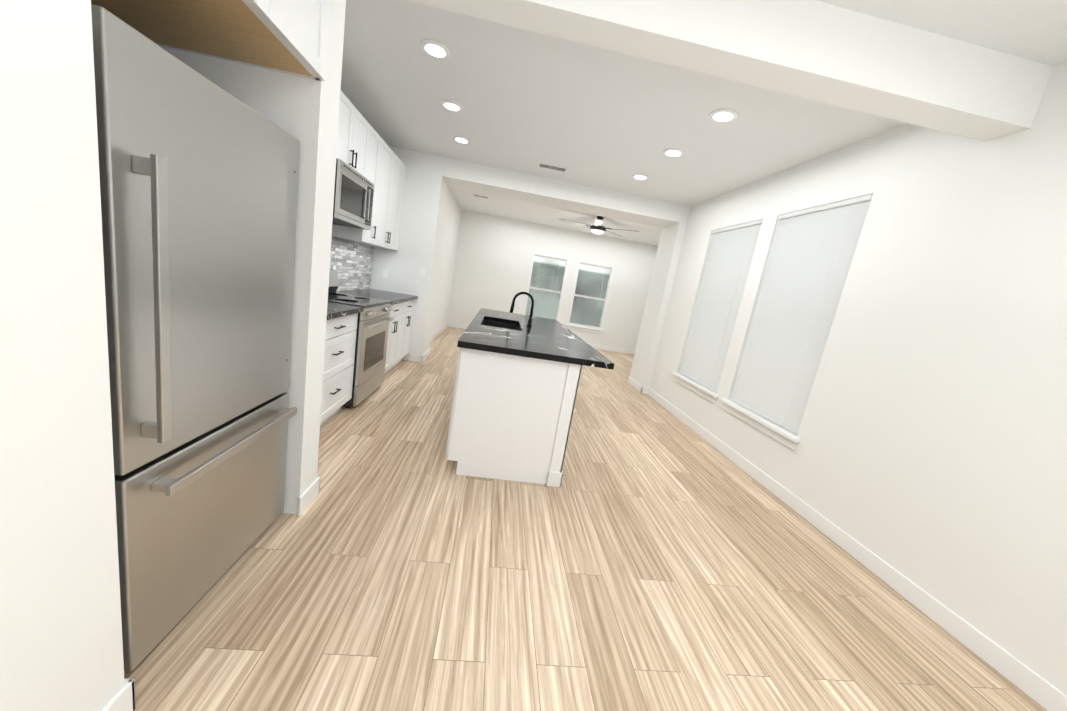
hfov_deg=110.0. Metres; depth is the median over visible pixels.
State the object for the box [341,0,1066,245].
ceiling
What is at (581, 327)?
window
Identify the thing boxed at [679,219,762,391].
window blind
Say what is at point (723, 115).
recessed light
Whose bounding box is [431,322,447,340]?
baseboard
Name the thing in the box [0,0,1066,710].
wall
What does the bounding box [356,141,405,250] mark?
upper cabinet
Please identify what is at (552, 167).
ceiling vent
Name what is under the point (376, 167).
upper cabinet
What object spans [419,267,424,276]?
light switch
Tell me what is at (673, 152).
recessed light
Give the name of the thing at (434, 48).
recessed light
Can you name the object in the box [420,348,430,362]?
baseboard
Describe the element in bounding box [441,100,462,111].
recessed light
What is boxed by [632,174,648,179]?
recessed light
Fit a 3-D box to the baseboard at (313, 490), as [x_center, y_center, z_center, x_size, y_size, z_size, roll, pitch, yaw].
[-1.335,0.703,2.062,0.294,0.105,0.014,8,11,-6]
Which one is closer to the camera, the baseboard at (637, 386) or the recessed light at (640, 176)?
the recessed light at (640, 176)
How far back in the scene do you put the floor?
1.69 m
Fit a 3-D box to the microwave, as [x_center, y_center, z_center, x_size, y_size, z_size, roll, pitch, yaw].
[-1.704,-1.388,3.240,0.413,0.433,0.766,8,11,-6]
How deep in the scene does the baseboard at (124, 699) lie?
1.00 m
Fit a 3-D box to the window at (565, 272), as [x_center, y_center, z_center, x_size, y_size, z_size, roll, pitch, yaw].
[0.290,-1.608,9.123,1.010,1.695,0.140,8,11,-6]
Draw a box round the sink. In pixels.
[482,320,521,331]
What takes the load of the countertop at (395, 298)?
on the base cabinet at (396, 326)
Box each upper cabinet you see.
[91,0,329,80]
[332,127,383,245]
[336,90,371,178]
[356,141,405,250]
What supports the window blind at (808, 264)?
attached to the window at (784, 436)
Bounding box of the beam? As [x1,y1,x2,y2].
[407,0,1052,141]
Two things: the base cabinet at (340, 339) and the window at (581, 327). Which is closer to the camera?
the base cabinet at (340, 339)
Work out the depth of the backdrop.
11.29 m
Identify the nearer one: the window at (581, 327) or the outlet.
the outlet
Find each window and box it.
[522,251,569,321]
[565,259,614,333]
[672,234,724,402]
[721,206,857,449]
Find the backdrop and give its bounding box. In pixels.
[525,256,609,326]
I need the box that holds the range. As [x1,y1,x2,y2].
[328,269,393,407]
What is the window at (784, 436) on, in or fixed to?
in the wall
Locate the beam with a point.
(833, 55)
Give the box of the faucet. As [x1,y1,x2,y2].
[510,292,533,326]
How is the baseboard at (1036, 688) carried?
attached to the wall
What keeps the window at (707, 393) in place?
in the wall
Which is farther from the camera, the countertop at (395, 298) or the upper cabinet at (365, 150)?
the countertop at (395, 298)
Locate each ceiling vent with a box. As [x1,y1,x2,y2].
[472,194,488,198]
[537,162,567,172]
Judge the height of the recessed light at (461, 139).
0.013 m
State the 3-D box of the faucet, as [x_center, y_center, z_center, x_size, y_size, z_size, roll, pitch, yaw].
[-0.109,-0.465,3.684,0.242,0.327,0.084,8,11,-6]
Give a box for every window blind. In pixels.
[525,255,566,318]
[570,263,611,326]
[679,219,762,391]
[730,194,872,433]
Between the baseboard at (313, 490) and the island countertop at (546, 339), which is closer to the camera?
the baseboard at (313, 490)
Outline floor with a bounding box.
[124,327,1045,710]
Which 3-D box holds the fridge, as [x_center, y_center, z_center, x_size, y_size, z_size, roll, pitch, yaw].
[-1.437,-0.014,1.282,0.853,1.750,0.785,8,11,-6]
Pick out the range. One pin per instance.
(374, 319)
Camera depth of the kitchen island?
2.47 m
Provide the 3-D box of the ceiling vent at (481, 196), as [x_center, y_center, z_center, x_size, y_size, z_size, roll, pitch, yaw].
[-0.959,-2.890,6.779,0.300,0.009,0.150,8,11,-6]
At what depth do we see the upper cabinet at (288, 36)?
1.31 m
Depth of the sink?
4.02 m
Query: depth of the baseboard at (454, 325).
9.49 m
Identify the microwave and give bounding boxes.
[332,158,373,229]
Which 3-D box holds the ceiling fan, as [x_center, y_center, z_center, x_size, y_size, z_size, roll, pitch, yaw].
[1.148,-2.391,6.839,1.420,0.312,1.460,8,11,-6]
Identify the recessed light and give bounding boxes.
[421,39,449,58]
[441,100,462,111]
[453,136,470,143]
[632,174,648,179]
[663,148,683,156]
[709,108,737,121]
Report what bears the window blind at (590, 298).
attached to the window at (581, 327)
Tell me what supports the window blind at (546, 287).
attached to the window at (565, 272)
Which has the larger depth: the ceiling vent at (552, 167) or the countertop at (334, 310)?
the ceiling vent at (552, 167)
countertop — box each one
[326,302,363,320]
[336,289,415,304]
[458,308,613,369]
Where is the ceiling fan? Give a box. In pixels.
[558,216,639,236]
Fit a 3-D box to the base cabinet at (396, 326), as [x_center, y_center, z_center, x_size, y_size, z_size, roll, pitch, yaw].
[-1.910,-0.210,4.262,0.584,0.875,0.669,8,11,-6]
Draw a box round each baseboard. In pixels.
[100,679,135,710]
[299,476,319,497]
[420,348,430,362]
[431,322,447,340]
[448,322,634,353]
[628,376,643,393]
[644,387,1066,710]
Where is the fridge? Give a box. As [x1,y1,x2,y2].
[91,4,299,671]
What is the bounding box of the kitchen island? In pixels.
[446,348,585,486]
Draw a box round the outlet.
[382,269,387,278]
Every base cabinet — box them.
[320,313,357,425]
[340,303,403,373]
[400,301,413,360]
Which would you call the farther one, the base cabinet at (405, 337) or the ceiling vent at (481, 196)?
the ceiling vent at (481, 196)

